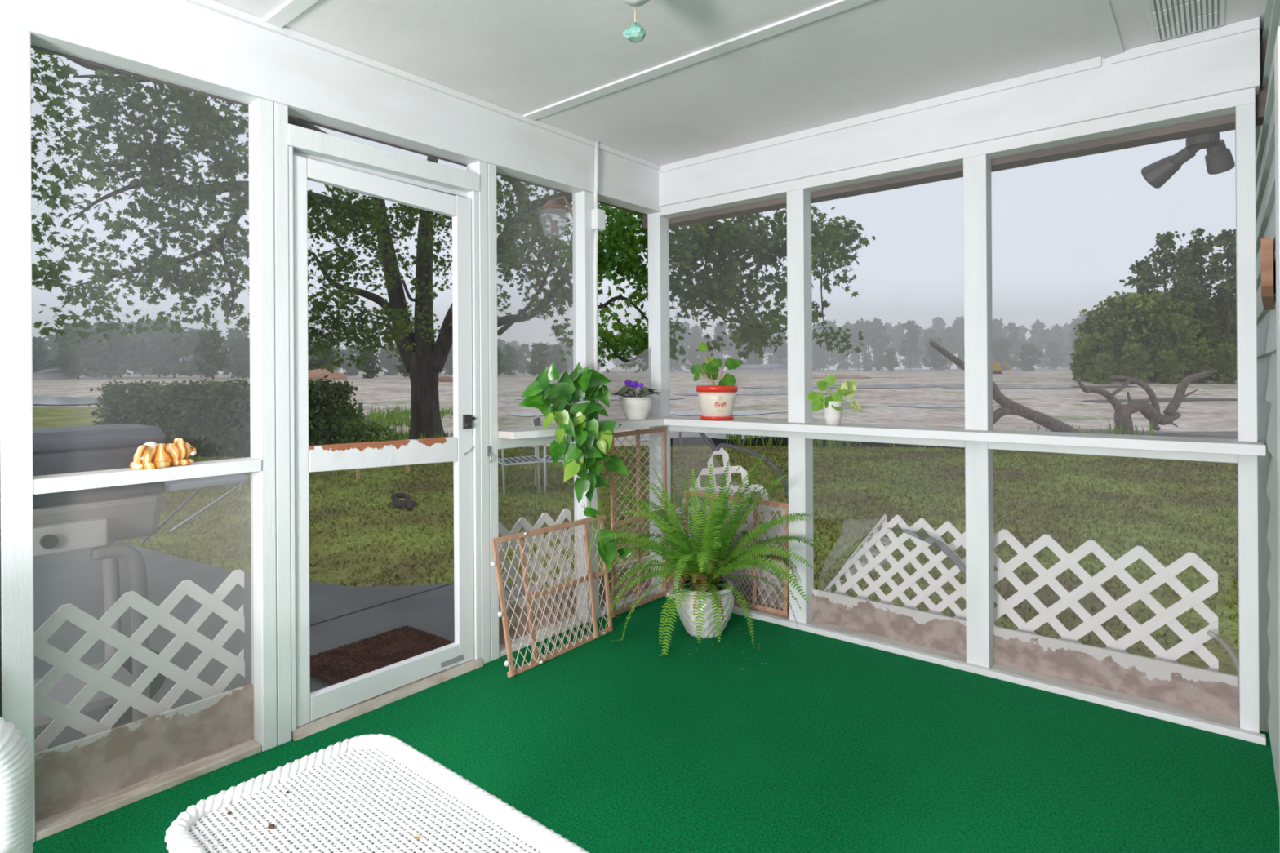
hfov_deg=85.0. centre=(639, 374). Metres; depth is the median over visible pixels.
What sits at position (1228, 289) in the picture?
pine tree
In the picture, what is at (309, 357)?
broadleaf tree
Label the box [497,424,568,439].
shelf
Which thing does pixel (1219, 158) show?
light
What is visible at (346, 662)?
door mat
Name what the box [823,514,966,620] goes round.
lattice panel
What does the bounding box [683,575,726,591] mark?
soil
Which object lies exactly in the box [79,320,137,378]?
broadleaf tree
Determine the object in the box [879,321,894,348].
pine tree
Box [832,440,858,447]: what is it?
clump
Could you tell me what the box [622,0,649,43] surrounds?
ceiling light
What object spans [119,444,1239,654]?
grass blades
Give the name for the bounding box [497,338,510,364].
broadleaf tree
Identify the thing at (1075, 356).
tree
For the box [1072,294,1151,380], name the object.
tree
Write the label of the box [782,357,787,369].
broadleaf tree
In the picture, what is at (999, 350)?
broadleaf tree
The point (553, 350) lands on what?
broadleaf tree
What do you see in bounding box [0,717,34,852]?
wicker chair
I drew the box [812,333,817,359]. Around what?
pine tree
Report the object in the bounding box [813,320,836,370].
pine tree
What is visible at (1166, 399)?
puddle
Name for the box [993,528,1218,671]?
lattice panel
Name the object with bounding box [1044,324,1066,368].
pine tree
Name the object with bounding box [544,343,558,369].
broadleaf tree
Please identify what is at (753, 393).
puddle
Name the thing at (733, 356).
broadleaf tree
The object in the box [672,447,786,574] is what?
lattice panel
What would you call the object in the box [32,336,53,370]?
broadleaf tree
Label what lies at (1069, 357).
broadleaf tree
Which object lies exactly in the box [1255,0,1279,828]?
wall
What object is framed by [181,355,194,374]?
broadleaf tree
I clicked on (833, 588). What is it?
clump
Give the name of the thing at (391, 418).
clump
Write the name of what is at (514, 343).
broadleaf tree
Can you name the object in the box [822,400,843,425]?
pot
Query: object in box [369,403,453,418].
clump
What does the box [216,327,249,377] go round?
broadleaf tree
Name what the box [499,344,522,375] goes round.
broadleaf tree
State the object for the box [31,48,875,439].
maple tree
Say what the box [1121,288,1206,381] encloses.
tree
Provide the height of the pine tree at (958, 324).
10.940 m
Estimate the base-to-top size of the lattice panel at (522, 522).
0.678 m
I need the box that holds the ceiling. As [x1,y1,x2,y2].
[184,0,1266,170]
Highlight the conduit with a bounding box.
[591,141,605,415]
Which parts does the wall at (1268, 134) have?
door casing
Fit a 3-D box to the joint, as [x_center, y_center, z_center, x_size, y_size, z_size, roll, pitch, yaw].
[-1.568,1.410,4.323,0.016,0.002,0.964,0,0,37]
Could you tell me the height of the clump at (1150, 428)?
0.518 m
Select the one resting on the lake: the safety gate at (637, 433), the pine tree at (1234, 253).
the pine tree at (1234, 253)
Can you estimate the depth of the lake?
41.25 m
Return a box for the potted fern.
[586,451,833,656]
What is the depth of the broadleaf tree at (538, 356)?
90.88 m
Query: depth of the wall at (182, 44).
2.35 m
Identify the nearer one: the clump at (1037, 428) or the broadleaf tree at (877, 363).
the clump at (1037, 428)
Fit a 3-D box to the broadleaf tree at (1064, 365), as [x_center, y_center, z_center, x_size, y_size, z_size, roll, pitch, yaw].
[84.941,-3.341,139.761,4.302,4.537,3.306,0,0,3]
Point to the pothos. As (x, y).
(576, 418)
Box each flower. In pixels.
[624,378,631,385]
[631,381,637,392]
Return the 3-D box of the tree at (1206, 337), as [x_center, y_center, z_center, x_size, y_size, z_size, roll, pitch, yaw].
[51.851,-3.290,62.222,7.878,8.439,7.197,0,0,25]
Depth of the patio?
4.22 m
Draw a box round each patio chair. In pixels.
[497,424,546,497]
[530,415,573,493]
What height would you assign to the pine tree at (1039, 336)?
9.886 m
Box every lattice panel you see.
[34,568,244,753]
[498,508,572,601]
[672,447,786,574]
[690,517,789,582]
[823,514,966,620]
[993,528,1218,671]
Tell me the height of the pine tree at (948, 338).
8.639 m
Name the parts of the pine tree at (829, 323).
crown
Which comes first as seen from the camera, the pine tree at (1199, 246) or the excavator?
the pine tree at (1199, 246)
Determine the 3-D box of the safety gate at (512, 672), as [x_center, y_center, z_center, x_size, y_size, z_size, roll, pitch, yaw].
[-0.367,0.983,3.231,0.204,0.546,0.785,0,0,40]
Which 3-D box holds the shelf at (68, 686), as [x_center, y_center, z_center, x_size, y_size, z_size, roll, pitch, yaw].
[-2.385,1.232,2.491,0.420,0.030,0.940,0,0,40]
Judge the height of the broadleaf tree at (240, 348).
5.986 m
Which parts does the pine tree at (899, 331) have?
crown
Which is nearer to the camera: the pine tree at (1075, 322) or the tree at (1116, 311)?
the tree at (1116, 311)
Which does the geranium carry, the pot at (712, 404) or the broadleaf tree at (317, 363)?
the pot at (712, 404)
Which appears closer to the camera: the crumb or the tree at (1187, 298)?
the crumb
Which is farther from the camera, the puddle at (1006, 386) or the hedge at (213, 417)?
the puddle at (1006, 386)
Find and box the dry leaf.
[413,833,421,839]
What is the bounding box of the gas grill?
[32,423,248,728]
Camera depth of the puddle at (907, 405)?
32.94 m
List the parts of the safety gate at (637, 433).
rail, panel, panel, rail, rail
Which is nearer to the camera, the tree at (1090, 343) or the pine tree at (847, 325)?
the tree at (1090, 343)
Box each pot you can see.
[618,396,654,420]
[675,578,733,638]
[697,391,735,417]
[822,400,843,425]
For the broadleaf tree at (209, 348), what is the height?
6.527 m
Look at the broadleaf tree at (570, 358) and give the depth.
132.03 m
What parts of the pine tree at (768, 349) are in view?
crown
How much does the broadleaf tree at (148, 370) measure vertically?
9.240 m
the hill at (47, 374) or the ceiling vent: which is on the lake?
the hill at (47, 374)
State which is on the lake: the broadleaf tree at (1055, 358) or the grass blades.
the broadleaf tree at (1055, 358)
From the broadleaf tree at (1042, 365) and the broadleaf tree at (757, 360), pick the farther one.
the broadleaf tree at (1042, 365)
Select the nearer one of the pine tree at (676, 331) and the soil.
the soil
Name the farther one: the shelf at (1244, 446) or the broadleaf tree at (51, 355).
the broadleaf tree at (51, 355)
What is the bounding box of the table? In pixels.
[164,733,589,852]
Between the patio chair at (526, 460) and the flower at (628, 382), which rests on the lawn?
the patio chair at (526, 460)
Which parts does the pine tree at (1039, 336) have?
crown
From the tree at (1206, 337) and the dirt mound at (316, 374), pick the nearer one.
the tree at (1206, 337)
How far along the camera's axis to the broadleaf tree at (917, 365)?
145.08 m
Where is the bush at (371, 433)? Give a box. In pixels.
[321,391,410,444]
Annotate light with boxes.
[1141,132,1235,188]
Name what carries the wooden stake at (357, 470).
on the lawn
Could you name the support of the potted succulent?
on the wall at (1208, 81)
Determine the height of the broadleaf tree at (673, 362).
5.555 m
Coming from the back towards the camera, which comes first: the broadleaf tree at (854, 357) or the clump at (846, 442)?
the broadleaf tree at (854, 357)
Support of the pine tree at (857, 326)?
on the lake
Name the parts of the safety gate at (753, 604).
panel, rail, panel, rail, rail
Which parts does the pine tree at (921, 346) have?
crown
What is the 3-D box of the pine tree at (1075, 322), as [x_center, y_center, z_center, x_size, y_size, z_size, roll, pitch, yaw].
[77.152,-5.437,123.393,3.725,9.629,4.253,0,0,14]
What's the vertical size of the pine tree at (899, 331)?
9.738 m
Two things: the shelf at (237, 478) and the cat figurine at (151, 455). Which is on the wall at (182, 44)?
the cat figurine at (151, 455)
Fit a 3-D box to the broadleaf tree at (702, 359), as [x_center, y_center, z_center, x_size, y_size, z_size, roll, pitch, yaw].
[12.128,-3.071,133.419,4.358,5.134,4.595,0,0,17]
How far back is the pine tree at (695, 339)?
127.75 m
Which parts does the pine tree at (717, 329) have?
crown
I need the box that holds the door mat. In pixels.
[310,625,453,685]
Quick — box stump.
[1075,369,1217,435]
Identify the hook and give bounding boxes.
[487,446,491,462]
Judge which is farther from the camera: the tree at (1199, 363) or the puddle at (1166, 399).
the tree at (1199, 363)
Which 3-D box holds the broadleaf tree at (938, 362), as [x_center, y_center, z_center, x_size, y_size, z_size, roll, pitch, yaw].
[48.491,-3.299,114.870,4.327,5.878,4.397,0,0,14]
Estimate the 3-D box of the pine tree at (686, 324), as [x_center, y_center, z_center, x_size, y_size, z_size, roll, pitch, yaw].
[8.487,-5.301,132.755,4.640,9.859,3.448,0,0,-17]
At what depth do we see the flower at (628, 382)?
3.79 m
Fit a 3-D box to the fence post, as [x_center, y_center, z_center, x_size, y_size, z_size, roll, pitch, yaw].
[-6.399,1.142,15.993,0.120,1.002,0.100,0,0,40]
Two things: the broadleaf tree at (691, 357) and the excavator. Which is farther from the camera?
the broadleaf tree at (691, 357)
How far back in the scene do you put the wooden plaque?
1.83 m
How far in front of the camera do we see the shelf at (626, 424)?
3.68 m
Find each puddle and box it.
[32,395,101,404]
[508,413,543,416]
[514,396,686,399]
[640,428,1237,440]
[670,409,787,415]
[676,391,832,395]
[741,384,964,388]
[888,404,999,407]
[942,385,1139,388]
[1083,397,1236,402]
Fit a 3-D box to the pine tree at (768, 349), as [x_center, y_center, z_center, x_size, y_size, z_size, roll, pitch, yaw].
[23.424,-4.600,126.507,4.126,8.426,4.551,0,0,16]
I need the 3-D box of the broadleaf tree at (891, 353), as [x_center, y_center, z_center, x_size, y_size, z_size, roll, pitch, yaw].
[41.614,-2.452,115.431,3.365,4.141,2.980,0,0,-43]
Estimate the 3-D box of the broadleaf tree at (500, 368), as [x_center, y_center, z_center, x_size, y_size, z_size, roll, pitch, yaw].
[-18.844,-1.611,90.127,3.033,4.107,2.906,0,0,-18]
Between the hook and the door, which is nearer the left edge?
the door
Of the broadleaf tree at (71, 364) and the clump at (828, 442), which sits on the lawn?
the clump at (828, 442)
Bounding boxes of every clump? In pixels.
[354,406,410,428]
[363,427,409,440]
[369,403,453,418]
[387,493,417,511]
[418,430,453,439]
[722,434,753,447]
[751,435,782,447]
[777,579,835,592]
[813,439,841,448]
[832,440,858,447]
[1030,422,1093,433]
[1100,419,1154,435]
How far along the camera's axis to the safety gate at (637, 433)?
3.76 m
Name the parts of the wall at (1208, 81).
corner post, plate, post, plate, board, post, plate, post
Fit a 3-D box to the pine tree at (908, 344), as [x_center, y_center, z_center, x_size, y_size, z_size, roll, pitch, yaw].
[47.254,-5.035,122.309,4.057,9.211,4.564,0,0,3]
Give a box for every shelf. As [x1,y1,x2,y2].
[34,662,132,728]
[164,473,248,491]
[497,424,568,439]
[598,417,662,430]
[647,416,1265,456]
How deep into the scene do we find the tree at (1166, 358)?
53.78 m
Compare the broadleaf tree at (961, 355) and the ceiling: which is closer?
the ceiling
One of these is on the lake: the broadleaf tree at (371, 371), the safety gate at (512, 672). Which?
the broadleaf tree at (371, 371)
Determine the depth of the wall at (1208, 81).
2.92 m
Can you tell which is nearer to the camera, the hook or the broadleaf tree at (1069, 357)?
the hook
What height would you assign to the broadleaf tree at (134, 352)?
8.016 m
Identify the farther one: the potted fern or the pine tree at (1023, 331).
the pine tree at (1023, 331)
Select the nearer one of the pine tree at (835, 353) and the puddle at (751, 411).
the puddle at (751, 411)
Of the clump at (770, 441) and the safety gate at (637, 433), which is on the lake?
the clump at (770, 441)
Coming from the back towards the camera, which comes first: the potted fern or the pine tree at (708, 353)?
the pine tree at (708, 353)
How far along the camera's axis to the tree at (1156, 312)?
57.15 m
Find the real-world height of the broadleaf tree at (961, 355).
3.520 m
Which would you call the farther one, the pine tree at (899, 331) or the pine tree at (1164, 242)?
the pine tree at (899, 331)
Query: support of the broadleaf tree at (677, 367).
on the lake
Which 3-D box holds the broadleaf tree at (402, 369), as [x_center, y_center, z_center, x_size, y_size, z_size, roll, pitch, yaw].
[-28.974,-1.944,89.009,3.922,4.980,4.347,0,0,4]
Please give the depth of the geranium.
3.66 m
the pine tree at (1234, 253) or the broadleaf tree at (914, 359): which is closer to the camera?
the pine tree at (1234, 253)
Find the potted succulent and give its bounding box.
[807,373,863,425]
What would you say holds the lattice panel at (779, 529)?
on the lawn
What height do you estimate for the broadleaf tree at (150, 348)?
8.950 m
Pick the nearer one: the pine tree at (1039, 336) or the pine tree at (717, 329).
the pine tree at (717, 329)
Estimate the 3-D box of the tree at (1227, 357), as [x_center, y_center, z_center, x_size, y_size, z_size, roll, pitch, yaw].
[45.523,-0.831,53.875,3.114,3.404,3.051,0,0,32]
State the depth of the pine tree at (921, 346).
144.76 m
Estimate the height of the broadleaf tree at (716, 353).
6.568 m
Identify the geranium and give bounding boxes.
[690,341,741,420]
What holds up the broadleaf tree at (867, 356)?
on the lake
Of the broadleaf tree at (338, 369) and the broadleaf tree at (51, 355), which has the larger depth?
the broadleaf tree at (338, 369)
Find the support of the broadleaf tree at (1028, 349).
on the lake
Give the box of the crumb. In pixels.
[267,823,275,829]
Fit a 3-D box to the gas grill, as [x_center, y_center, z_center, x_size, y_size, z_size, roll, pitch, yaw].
[-2.256,0.810,2.603,0.559,1.205,1.380,0,0,40]
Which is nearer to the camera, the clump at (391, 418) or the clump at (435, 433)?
the clump at (435, 433)
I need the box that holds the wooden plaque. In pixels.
[1261,237,1275,310]
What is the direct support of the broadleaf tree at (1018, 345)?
on the lake
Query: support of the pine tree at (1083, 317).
on the lake
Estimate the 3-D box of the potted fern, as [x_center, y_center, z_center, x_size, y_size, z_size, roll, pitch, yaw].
[0.291,0.800,3.264,1.065,0.901,0.956,0,0,29]
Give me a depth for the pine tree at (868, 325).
130.87 m
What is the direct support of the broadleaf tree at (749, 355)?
on the lake
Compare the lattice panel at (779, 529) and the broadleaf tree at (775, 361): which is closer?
the lattice panel at (779, 529)
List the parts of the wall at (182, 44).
post, sill rail, plate, post, post, post, post, plate, post, plate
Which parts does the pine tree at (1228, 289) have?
crown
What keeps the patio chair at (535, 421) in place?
on the lawn
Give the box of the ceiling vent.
[1143,0,1225,42]
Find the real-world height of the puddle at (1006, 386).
0.142 m
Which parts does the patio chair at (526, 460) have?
leg, seat frame, leg, leg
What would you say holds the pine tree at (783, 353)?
on the lake
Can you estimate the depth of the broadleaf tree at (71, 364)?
93.87 m
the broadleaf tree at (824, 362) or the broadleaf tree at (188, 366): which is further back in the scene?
the broadleaf tree at (824, 362)
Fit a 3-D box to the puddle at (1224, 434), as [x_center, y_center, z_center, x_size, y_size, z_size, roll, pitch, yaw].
[13.120,1.639,19.649,26.220,0.096,4.492,0,0,0]
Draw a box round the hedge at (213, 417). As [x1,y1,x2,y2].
[88,373,362,457]
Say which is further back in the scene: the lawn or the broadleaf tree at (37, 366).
the broadleaf tree at (37, 366)
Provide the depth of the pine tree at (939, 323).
143.46 m
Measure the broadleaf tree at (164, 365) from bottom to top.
7.863 m
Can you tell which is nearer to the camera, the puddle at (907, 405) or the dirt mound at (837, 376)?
the puddle at (907, 405)
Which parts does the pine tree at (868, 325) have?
crown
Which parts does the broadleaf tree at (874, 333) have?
crown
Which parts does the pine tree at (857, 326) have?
crown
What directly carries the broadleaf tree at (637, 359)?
on the lake
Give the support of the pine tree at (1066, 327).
on the lake
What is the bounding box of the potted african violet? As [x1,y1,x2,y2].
[611,378,661,420]
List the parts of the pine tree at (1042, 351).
crown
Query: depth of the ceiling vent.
2.32 m
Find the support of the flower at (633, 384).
on the potted african violet
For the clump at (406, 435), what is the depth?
17.41 m
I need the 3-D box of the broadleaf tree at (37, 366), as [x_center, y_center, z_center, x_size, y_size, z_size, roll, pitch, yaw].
[-86.072,-2.285,97.806,4.223,6.101,4.517,0,0,42]
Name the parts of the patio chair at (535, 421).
leg, leg, seat frame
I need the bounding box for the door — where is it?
[293,155,475,727]
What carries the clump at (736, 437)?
on the lake
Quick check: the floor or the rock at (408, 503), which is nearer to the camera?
the floor
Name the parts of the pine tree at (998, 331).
crown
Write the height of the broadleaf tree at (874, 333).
10.001 m
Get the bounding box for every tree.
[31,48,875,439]
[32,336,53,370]
[32,337,46,372]
[42,333,68,368]
[48,322,102,378]
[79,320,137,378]
[82,328,108,377]
[111,326,146,377]
[125,320,153,377]
[132,319,176,377]
[142,324,191,377]
[178,326,209,377]
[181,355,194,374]
[192,328,234,379]
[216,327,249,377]
[227,335,249,377]
[307,341,316,370]
[308,338,340,370]
[331,345,344,370]
[333,346,342,371]
[336,345,359,376]
[354,346,383,378]
[356,340,378,372]
[376,342,402,375]
[393,352,409,377]
[444,345,453,375]
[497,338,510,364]
[497,346,506,375]
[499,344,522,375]
[502,340,523,371]
[511,342,532,374]
[525,342,550,376]
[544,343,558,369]
[546,343,568,374]
[558,340,573,372]
[598,337,608,369]
[611,337,636,370]
[631,345,648,371]
[669,328,680,371]
[669,348,678,371]
[671,353,688,370]
[674,320,691,371]
[683,346,702,371]
[686,324,705,355]
[698,351,714,364]
[702,333,714,358]
[711,322,732,367]
[711,342,726,370]
[724,328,737,355]
[728,348,741,359]
[733,339,755,364]
[747,351,765,364]
[762,333,780,364]
[763,353,787,364]
[773,332,787,359]
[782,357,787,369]
[812,321,822,335]
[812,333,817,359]
[812,337,826,370]
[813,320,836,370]
[815,337,837,370]
[830,326,847,371]
[835,355,852,370]
[840,320,854,370]
[846,320,869,371]
[848,352,863,369]
[860,318,878,370]
[860,351,874,370]
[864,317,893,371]
[870,344,888,371]
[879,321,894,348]
[881,347,899,372]
[890,322,904,369]
[897,320,922,371]
[899,343,924,368]
[911,355,923,368]
[917,326,927,368]
[920,327,937,370]
[921,337,948,371]
[930,355,952,369]
[931,316,946,342]
[941,325,959,369]
[951,315,964,369]
[956,351,964,369]
[992,318,1008,356]
[992,329,996,347]
[992,337,1017,370]
[1004,322,1020,369]
[1008,340,1026,369]
[1012,342,1044,371]
[1017,324,1028,349]
[1024,319,1053,368]
[1034,352,1048,368]
[1040,328,1052,368]
[1043,341,1069,369]
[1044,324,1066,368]
[1057,347,1072,368]
[1060,322,1071,347]
[1065,317,1083,351]
[1066,350,1075,364]
[1067,341,1091,381]
[1070,332,1115,382]
[1071,311,1097,338]
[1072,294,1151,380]
[1085,352,1118,384]
[1089,290,1151,381]
[1102,289,1180,382]
[1119,258,1164,293]
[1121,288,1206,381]
[1130,231,1217,315]
[1146,349,1184,384]
[1162,252,1210,313]
[1166,227,1224,339]
[1171,289,1236,380]
[1179,297,1236,380]
[1180,346,1221,383]
[1186,228,1236,376]
[1197,293,1236,379]
[1208,342,1236,383]
[1222,253,1236,313]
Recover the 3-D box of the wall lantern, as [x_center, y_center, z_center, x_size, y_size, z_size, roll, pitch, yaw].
[-0.440,-0.828,3.654,0.190,0.207,0.169,0,0,-12]
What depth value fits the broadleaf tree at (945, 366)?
133.62 m
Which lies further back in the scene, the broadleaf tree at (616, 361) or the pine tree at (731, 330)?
the broadleaf tree at (616, 361)
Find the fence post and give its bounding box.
[358,402,363,429]
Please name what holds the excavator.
on the lake
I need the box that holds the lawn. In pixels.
[32,407,1260,730]
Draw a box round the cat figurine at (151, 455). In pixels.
[128,437,196,469]
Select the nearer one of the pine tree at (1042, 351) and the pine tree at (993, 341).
the pine tree at (993, 341)
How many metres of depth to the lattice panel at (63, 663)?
2.18 m
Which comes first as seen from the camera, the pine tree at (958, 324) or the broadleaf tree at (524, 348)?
the broadleaf tree at (524, 348)
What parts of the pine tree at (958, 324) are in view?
crown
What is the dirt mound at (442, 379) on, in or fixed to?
on the lake
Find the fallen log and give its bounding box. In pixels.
[928,341,1081,432]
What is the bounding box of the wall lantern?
[537,195,572,233]
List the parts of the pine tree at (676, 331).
crown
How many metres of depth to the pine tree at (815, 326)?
144.16 m
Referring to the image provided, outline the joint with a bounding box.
[310,583,451,625]
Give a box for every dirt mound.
[308,368,346,380]
[438,376,453,382]
[813,374,871,378]
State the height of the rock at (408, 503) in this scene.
0.133 m
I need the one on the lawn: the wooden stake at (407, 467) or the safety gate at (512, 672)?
the wooden stake at (407, 467)
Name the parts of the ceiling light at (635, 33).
pull knob, pull chain, globe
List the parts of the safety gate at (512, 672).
panel, rail, rail, panel, rail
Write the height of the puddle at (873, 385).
0.173 m
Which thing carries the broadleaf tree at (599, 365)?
on the lake
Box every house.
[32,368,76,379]
[726,364,787,373]
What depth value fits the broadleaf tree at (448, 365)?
109.12 m
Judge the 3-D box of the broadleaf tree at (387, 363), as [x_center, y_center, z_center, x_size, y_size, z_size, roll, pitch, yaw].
[-38.851,-2.364,108.797,4.544,5.238,4.784,0,0,34]
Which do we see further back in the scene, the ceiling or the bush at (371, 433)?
the bush at (371, 433)
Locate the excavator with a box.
[992,362,1010,373]
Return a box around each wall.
[0,0,664,843]
[643,17,1267,745]
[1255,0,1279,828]
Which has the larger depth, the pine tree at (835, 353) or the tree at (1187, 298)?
the pine tree at (835, 353)
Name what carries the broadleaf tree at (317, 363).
on the lake
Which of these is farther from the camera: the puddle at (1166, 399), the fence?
the puddle at (1166, 399)
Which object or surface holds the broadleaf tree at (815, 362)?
on the lake
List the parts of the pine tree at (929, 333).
crown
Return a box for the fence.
[670,431,964,448]
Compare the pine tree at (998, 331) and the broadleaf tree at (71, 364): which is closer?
the broadleaf tree at (71, 364)
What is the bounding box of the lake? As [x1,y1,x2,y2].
[32,368,1237,447]
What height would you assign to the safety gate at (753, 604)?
0.571 m
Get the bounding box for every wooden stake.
[355,468,359,479]
[405,465,409,473]
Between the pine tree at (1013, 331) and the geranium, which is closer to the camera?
the geranium
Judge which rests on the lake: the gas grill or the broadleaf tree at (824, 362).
the broadleaf tree at (824, 362)
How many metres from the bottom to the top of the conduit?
1.425 m
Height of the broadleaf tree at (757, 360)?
3.778 m
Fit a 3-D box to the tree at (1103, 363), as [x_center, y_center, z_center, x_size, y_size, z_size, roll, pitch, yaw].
[35.805,-0.424,54.168,1.952,2.609,2.438,0,0,-8]
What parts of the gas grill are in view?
knob, control panel, lid, leg, leg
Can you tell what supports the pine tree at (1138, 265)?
on the lake
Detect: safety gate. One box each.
[490,514,613,678]
[609,426,667,617]
[684,489,788,616]
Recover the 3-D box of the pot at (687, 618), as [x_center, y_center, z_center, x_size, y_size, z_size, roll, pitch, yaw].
[0.313,1.132,3.389,0.288,0.238,0.288,0,0,40]
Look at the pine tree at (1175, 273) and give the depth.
65.74 m
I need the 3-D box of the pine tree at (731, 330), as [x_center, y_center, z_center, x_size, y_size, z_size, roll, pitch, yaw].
[18.714,-5.048,139.675,3.404,8.937,4.225,0,0,26]
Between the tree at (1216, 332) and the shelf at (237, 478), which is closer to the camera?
the shelf at (237, 478)
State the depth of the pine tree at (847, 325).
134.80 m
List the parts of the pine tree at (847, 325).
crown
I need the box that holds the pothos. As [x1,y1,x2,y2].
[517,361,634,570]
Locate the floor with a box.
[32,595,1279,852]
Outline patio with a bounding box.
[33,541,542,749]
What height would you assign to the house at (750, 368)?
1.600 m
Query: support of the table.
on the floor
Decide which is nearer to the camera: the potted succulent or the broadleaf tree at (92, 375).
the potted succulent
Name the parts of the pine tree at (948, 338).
crown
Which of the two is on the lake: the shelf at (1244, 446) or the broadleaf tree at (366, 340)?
the broadleaf tree at (366, 340)
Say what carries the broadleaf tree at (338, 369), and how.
on the lake
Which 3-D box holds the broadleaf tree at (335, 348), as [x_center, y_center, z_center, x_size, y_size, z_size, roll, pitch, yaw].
[-45.754,-2.225,102.602,4.533,5.264,4.290,0,0,-33]
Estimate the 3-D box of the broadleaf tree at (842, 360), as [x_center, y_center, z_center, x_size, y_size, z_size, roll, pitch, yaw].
[39.471,-2.758,136.181,2.951,4.016,3.849,0,0,-26]
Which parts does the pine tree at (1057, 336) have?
crown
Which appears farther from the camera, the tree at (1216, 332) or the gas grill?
the tree at (1216, 332)
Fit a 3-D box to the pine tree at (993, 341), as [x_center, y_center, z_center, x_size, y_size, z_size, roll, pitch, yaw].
[58.058,-4.768,118.262,4.199,8.645,3.961,0,0,26]
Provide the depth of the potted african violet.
3.73 m
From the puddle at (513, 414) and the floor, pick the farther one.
the puddle at (513, 414)
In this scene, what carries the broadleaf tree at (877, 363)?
on the lake
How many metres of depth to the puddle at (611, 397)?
39.93 m

